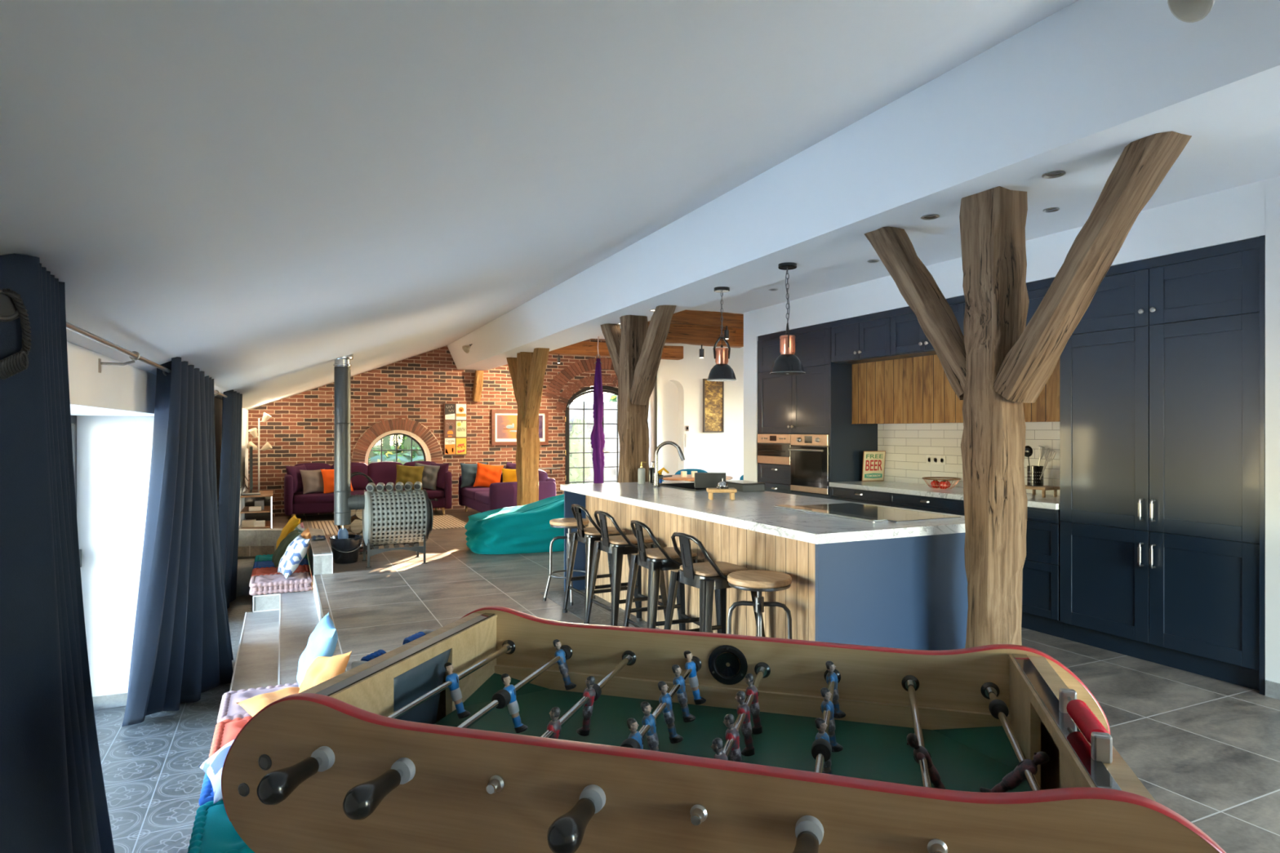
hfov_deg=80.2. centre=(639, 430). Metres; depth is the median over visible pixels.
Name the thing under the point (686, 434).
light switch
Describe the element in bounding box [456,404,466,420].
wall sign
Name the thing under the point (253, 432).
floor lamp
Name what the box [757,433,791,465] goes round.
microwave
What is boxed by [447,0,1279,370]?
beam
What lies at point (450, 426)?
wall sign
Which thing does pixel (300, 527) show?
cushion
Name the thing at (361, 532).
log
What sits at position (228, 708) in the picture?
mattress
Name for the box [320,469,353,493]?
sofa cushion
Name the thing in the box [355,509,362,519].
log
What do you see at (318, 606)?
trim
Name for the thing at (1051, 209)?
recessed light
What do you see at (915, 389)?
upper cabinet
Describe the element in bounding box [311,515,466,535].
rug
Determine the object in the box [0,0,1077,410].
ceiling
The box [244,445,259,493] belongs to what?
television
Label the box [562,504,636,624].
bar stool
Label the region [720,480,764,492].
tray
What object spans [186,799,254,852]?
mattress
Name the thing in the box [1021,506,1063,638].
base cabinet
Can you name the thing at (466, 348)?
light
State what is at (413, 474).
sofa cushion
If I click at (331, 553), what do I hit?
trim
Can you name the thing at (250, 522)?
storage box
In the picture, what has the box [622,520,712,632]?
bar stool
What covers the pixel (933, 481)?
tomato
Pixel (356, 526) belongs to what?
log
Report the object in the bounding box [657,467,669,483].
dish brush
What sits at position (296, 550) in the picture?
cushion
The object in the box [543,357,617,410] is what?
trim
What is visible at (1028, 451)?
ladle
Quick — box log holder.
[337,471,377,554]
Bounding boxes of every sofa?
[284,461,452,516]
[458,467,555,512]
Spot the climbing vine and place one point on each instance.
(575, 474)
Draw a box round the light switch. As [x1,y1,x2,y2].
[685,433,688,447]
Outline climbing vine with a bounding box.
[568,413,591,484]
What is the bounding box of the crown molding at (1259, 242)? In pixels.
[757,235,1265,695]
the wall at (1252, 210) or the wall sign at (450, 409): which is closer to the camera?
the wall at (1252, 210)
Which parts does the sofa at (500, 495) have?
armrest, armrest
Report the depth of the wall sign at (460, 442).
13.88 m
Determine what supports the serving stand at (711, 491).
on the kitchen island
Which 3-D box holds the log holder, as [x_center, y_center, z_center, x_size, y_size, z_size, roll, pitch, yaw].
[-3.301,0.960,8.891,0.482,0.941,0.302,0,0,-25]
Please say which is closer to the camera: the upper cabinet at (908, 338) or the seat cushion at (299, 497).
the upper cabinet at (908, 338)
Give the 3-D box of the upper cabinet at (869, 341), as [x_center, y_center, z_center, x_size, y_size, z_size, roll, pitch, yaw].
[2.255,-0.825,7.113,0.580,0.340,0.793,0,0,-25]
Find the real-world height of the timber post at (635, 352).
2.550 m
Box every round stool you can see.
[542,517,595,605]
[727,569,791,639]
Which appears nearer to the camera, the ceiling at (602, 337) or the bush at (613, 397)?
the ceiling at (602, 337)
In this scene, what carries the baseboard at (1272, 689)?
attached to the wall at (1252, 210)
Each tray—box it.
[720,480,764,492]
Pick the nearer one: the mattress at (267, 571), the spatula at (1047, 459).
the spatula at (1047, 459)
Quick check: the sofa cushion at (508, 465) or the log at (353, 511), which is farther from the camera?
the sofa cushion at (508, 465)
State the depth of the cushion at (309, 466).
12.58 m
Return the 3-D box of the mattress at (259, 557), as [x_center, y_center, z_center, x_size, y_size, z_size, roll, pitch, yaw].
[-4.168,1.518,8.825,0.553,0.124,0.463,0,0,-25]
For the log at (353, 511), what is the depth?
8.71 m
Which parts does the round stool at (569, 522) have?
leg, leg, seat, seat plate, leg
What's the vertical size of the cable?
0.279 m
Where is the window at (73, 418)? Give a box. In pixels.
[71,415,81,567]
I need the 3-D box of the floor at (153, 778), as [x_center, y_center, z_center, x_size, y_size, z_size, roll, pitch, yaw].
[-3.289,1.930,5.636,1.750,0.100,8.400,0,0,-25]
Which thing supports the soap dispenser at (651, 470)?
on the kitchen island
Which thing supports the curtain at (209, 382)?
hanging from the curtain rod
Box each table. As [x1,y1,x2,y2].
[221,606,1226,852]
[662,474,733,482]
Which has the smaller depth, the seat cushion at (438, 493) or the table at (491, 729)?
the table at (491, 729)
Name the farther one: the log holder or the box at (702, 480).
the log holder
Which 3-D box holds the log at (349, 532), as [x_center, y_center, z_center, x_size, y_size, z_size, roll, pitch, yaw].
[-3.392,1.228,8.848,0.142,0.142,0.340,0,0,-25]
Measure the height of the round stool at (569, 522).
0.674 m
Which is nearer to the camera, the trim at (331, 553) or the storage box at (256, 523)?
the trim at (331, 553)
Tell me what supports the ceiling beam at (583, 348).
attached to the wall at (676, 398)
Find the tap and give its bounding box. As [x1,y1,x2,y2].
[653,440,684,487]
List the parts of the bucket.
wire handle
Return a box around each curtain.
[0,253,115,852]
[121,356,233,726]
[204,375,233,660]
[217,389,242,608]
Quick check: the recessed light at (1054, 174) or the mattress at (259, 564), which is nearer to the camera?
the recessed light at (1054, 174)
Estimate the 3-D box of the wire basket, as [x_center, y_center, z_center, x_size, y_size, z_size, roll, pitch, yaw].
[2.578,0.451,6.497,0.312,0.092,0.312,0,0,-25]
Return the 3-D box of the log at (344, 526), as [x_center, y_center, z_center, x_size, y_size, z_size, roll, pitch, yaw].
[-3.429,1.060,8.831,0.112,0.127,0.340,0,0,-25]
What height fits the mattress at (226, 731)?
0.122 m
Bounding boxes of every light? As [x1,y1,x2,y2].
[462,343,472,353]
[699,344,704,358]
[724,325,728,339]
[866,259,879,262]
[920,213,939,219]
[1041,170,1066,178]
[1042,207,1060,212]
[1167,0,1215,22]
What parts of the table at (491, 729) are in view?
handle, handle, rod, rod, rod, handle, rod, panel, rod, panel, handle, rod, rod, rod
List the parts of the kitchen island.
panel, panel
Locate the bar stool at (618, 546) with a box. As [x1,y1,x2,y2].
[585,510,666,626]
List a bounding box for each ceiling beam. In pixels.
[548,341,683,359]
[620,321,743,347]
[648,310,743,328]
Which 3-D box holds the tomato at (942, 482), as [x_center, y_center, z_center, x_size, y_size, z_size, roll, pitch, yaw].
[2.572,0.458,6.439,0.082,0.072,0.082,0,0,-25]
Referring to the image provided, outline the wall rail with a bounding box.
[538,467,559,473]
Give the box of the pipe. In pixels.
[333,354,364,525]
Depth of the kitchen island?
3.93 m
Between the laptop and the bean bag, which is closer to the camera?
the bean bag
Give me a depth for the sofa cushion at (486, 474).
13.06 m
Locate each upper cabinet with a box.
[831,316,913,364]
[852,354,1059,423]
[890,303,964,356]
[964,287,1048,325]
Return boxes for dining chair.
[674,468,707,475]
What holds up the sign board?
attached to the wall at (300, 428)
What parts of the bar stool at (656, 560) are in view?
leg, leg, seat frame, seat, leg, leg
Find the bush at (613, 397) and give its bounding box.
[606,393,617,401]
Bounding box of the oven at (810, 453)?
[787,434,829,494]
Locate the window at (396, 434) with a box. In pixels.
[368,433,426,465]
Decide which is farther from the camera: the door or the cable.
the door
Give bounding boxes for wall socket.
[925,455,946,465]
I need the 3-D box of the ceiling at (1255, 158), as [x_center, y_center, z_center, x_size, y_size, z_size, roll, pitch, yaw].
[2.602,-1.413,4.099,1.600,0.115,9.600,0,0,-25]
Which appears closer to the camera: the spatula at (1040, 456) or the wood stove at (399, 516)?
the spatula at (1040, 456)
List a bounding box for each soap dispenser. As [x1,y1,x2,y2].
[637,461,646,484]
[648,461,654,483]
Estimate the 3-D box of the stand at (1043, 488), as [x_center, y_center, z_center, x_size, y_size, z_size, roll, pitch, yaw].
[3.031,0.460,5.771,0.180,0.078,0.240,0,0,-25]
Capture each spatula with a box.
[1038,445,1044,466]
[1040,448,1057,479]
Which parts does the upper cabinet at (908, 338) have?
door, door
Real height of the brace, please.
0.561 m
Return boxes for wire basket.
[921,476,960,489]
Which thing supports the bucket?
on the floor at (1206, 749)
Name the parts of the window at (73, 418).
handle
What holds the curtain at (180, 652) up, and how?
hanging from the curtain rod
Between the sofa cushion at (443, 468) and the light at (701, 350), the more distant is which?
the sofa cushion at (443, 468)
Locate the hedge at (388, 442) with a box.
[368,435,423,464]
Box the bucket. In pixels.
[328,534,363,564]
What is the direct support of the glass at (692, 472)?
on the dining table at (674, 477)
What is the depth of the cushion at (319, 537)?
8.55 m
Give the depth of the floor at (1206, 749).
4.45 m
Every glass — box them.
[680,471,686,477]
[691,471,697,477]
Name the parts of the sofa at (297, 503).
armrest, armrest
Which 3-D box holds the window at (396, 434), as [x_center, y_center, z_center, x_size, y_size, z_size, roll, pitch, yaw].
[-4.379,0.555,13.661,1.030,1.030,0.050,0,0,-25]
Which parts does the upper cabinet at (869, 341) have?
door, door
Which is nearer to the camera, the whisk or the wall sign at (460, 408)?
the whisk
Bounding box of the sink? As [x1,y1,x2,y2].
[652,482,706,491]
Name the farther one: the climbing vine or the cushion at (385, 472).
the climbing vine
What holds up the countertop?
on the base cabinet at (1041, 569)
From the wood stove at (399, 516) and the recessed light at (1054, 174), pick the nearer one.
the recessed light at (1054, 174)
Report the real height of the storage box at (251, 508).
0.060 m
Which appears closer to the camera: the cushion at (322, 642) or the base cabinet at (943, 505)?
the cushion at (322, 642)
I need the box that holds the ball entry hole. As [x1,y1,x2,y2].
[715,653,739,676]
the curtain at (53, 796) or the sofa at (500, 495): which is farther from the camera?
the sofa at (500, 495)
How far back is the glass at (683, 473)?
11.01 m
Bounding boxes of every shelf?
[240,505,272,513]
[240,520,272,528]
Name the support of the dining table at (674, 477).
on the floor at (1206, 749)
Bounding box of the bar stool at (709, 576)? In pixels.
[663,532,764,636]
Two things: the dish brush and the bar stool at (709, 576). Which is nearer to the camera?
the bar stool at (709, 576)
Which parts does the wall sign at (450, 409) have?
pale panel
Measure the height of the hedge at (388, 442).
4.780 m
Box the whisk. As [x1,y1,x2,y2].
[1042,448,1052,471]
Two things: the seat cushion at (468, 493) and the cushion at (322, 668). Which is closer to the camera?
the cushion at (322, 668)
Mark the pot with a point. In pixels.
(1033, 473)
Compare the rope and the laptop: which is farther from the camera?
the laptop
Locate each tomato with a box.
[930,480,938,488]
[937,480,948,488]
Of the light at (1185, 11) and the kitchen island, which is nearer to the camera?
the light at (1185, 11)
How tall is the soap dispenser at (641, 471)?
0.202 m
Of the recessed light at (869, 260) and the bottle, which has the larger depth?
the bottle
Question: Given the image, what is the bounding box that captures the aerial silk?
[590,336,604,483]
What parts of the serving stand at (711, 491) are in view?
leg, leg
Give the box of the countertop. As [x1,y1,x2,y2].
[829,480,1059,510]
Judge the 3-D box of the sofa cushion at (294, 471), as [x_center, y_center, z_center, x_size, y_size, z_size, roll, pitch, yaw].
[-5.460,0.770,12.151,0.218,0.442,0.502,0,0,11]
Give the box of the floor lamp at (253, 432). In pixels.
[246,412,271,490]
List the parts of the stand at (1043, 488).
leg, leg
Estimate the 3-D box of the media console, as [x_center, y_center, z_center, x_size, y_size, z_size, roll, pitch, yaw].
[-5.718,1.180,11.301,0.460,0.500,0.940,0,0,-25]
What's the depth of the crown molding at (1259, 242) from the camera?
4.27 m
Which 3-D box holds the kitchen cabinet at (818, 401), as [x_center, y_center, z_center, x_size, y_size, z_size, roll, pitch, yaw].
[1.840,0.215,8.053,0.630,2.430,1.256,0,0,-25]
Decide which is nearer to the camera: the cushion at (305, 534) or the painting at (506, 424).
the cushion at (305, 534)
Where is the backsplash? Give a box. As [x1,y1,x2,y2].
[877,422,1059,495]
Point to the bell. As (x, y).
(722, 485)
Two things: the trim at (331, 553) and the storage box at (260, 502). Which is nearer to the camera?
the trim at (331, 553)
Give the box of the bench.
[231,591,319,691]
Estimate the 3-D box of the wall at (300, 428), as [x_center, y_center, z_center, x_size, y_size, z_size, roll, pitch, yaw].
[-3.403,-0.210,14.060,7.620,3.520,0.340,0,0,-25]
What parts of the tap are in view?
lever, spout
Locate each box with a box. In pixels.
[241,519,256,527]
[248,506,261,511]
[253,520,265,527]
[254,499,263,510]
[694,472,725,488]
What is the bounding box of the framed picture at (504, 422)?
[491,408,548,445]
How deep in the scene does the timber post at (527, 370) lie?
10.81 m
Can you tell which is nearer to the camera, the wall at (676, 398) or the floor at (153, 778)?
the floor at (153, 778)
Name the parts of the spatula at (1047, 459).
handle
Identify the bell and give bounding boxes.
[716,478,728,488]
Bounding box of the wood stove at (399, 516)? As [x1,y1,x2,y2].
[361,481,438,568]
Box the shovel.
[337,525,348,538]
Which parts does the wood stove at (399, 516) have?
leg, plate, leg, cradle plate, cradle plate, leg, door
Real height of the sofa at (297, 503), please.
0.898 m
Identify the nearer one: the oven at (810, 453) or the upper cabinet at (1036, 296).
the upper cabinet at (1036, 296)
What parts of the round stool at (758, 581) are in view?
leg, seat, seat plate, leg, leg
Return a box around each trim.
[229,575,324,691]
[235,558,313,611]
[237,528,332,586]
[310,528,333,573]
[351,417,443,463]
[364,430,431,466]
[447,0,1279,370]
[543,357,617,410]
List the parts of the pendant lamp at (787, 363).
lamp shade, chain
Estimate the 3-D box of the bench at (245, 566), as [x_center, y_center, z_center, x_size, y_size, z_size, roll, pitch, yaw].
[-2.897,1.730,5.754,0.899,0.300,8.279,0,0,-25]
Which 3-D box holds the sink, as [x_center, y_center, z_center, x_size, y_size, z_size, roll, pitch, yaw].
[0.477,0.569,6.453,0.444,0.193,0.794,0,0,-25]
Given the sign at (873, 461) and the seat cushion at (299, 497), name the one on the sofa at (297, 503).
the seat cushion at (299, 497)
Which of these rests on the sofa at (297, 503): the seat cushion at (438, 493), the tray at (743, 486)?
the seat cushion at (438, 493)
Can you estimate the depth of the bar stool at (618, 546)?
5.31 m
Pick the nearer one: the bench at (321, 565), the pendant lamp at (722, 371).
the pendant lamp at (722, 371)
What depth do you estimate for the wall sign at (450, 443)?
13.79 m
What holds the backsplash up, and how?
attached to the wall at (1252, 210)
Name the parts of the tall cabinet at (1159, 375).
door, door, door, knob, handle, handle, knob, handle, handle, door, door, door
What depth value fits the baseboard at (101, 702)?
5.15 m
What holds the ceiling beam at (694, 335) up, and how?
attached to the wall at (1252, 210)
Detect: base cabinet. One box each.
[890,493,964,515]
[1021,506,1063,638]
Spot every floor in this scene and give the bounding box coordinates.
[93,595,253,852]
[237,507,1279,852]
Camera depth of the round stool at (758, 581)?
3.92 m
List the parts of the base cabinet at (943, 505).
cup handle, drawer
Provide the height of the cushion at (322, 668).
0.353 m
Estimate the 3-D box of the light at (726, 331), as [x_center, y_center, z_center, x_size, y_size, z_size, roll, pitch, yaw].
[0.996,-1.128,8.731,0.055,0.152,0.056,0,0,-25]
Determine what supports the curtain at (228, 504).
hanging from the curtain rod
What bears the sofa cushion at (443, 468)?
on the sofa at (297, 503)
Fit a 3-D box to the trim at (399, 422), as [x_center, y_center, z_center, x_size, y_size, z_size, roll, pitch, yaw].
[-4.289,0.242,13.467,1.560,0.941,0.078,0,0,-25]
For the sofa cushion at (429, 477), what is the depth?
12.86 m
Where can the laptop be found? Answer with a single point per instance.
(242, 494)
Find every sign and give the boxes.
[444,404,455,419]
[444,421,455,436]
[444,438,455,454]
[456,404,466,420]
[456,421,466,436]
[456,438,466,453]
[862,450,885,481]
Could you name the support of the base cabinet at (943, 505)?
on the floor at (1206, 749)
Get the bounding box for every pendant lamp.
[706,286,737,381]
[769,262,805,374]
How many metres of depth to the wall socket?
6.92 m
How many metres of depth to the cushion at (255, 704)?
3.83 m
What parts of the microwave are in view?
trim, door, control panel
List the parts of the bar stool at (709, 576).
leg, seat frame, leg, seat, leg, leg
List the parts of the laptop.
lid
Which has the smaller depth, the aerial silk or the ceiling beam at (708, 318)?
the ceiling beam at (708, 318)
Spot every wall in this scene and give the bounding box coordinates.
[248,338,617,516]
[568,400,619,484]
[647,343,743,481]
[688,176,1279,683]
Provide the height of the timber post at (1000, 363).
2.550 m
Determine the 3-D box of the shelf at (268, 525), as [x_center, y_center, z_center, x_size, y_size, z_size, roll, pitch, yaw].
[-5.718,1.402,11.301,0.440,0.016,0.920,0,0,-25]
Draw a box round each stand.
[706,488,737,500]
[1025,484,1059,497]
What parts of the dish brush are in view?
handle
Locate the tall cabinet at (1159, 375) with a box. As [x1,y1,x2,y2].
[1059,248,1259,690]
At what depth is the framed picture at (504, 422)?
14.27 m
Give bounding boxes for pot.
[1026,465,1044,486]
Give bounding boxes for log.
[341,522,351,528]
[346,528,355,534]
[349,516,362,533]
[351,509,355,516]
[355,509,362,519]
[356,530,363,543]
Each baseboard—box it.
[92,518,245,710]
[1265,680,1279,700]
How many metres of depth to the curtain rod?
3.20 m
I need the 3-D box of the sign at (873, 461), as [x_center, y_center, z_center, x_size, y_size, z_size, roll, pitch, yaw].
[2.302,0.350,7.478,0.250,0.298,0.036,0,0,-17]
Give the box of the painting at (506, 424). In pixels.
[497,414,542,438]
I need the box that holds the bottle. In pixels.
[637,467,644,484]
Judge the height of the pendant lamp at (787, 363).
0.740 m
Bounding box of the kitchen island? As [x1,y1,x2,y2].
[560,480,968,650]
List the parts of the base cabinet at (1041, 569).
drawer, drawer, drawer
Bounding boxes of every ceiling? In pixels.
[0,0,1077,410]
[591,309,743,339]
[691,128,1279,312]
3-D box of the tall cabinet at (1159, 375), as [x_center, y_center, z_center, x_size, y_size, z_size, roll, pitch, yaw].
[3.377,0.217,4.772,0.644,2.425,1.209,0,0,-25]
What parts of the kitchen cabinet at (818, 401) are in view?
door, drawer, door, drawer, drawer, door, door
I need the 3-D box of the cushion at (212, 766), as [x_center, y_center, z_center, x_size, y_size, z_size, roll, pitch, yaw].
[-1.641,1.375,3.251,0.384,0.208,0.420,0,0,-37]
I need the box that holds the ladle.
[1024,445,1032,466]
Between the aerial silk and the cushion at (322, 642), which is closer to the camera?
the cushion at (322, 642)
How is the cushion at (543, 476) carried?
on the sofa at (500, 495)
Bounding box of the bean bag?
[464,493,564,554]
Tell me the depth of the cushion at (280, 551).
8.12 m
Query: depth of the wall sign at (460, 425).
13.88 m
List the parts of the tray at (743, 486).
lid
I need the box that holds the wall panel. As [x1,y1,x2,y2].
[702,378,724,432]
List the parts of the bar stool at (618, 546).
leg, leg, seat frame, seat, leg, leg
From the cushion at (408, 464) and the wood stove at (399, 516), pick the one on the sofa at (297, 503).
the cushion at (408, 464)
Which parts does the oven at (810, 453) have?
handle, trim, control panel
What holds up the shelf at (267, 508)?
attached to the media console
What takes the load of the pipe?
attached to the wood stove at (399, 516)
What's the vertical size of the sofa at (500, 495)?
0.819 m
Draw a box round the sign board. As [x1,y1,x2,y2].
[443,403,466,454]
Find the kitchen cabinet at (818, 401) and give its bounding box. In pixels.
[757,327,877,498]
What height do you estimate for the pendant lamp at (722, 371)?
0.730 m
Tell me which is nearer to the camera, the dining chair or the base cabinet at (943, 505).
the base cabinet at (943, 505)
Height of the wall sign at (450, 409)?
0.292 m
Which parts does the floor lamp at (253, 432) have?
lamp shade, lamp shade, lamp shade, lamp shade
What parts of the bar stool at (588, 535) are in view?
leg, leg, seat frame, seat, leg, leg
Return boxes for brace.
[472,370,483,401]
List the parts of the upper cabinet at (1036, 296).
door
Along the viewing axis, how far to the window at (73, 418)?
5.04 m
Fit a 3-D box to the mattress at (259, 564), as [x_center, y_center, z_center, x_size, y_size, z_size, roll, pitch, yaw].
[-3.972,1.518,8.409,0.553,0.125,0.442,0,0,-25]
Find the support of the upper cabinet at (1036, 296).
attached to the wall at (1252, 210)
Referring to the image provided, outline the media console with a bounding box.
[240,490,273,528]
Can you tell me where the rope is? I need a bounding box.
[0,288,31,379]
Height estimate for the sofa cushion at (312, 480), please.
0.380 m
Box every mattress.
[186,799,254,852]
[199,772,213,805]
[208,715,252,757]
[217,682,298,723]
[251,564,310,576]
[253,553,307,562]
[253,558,309,568]
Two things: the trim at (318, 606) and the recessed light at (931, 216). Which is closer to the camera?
the recessed light at (931, 216)
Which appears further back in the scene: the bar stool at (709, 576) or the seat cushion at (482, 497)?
the seat cushion at (482, 497)
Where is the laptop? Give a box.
[240,493,260,495]
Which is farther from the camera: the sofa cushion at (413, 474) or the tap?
the sofa cushion at (413, 474)
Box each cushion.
[199,739,234,804]
[235,687,299,717]
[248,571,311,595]
[271,529,301,568]
[275,514,300,549]
[277,534,310,579]
[285,464,306,493]
[293,490,367,503]
[293,522,304,533]
[294,462,331,492]
[296,613,337,686]
[298,651,351,693]
[299,468,324,493]
[301,528,311,560]
[311,534,325,540]
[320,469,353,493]
[331,462,368,490]
[368,461,403,488]
[384,488,444,498]
[394,464,424,489]
[403,461,436,488]
[414,462,439,489]
[429,462,448,488]
[460,462,486,487]
[461,486,489,500]
[473,462,503,487]
[475,490,488,505]
[502,468,517,482]
[505,462,515,469]
[537,469,547,481]
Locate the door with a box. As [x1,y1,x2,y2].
[564,385,619,484]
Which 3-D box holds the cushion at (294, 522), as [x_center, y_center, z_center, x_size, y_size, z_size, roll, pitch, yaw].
[-4.121,1.215,8.892,0.234,0.410,0.500,0,0,-31]
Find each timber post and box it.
[506,347,549,506]
[600,305,676,482]
[864,131,1191,648]
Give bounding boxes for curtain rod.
[66,321,226,397]
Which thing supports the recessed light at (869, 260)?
in the ceiling at (1255, 158)
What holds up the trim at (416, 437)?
attached to the wall at (300, 428)
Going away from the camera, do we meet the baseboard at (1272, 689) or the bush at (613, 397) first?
the baseboard at (1272, 689)
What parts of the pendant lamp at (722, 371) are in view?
lamp shade, chain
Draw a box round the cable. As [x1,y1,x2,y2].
[240,475,248,496]
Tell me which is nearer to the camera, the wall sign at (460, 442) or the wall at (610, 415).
the wall sign at (460, 442)

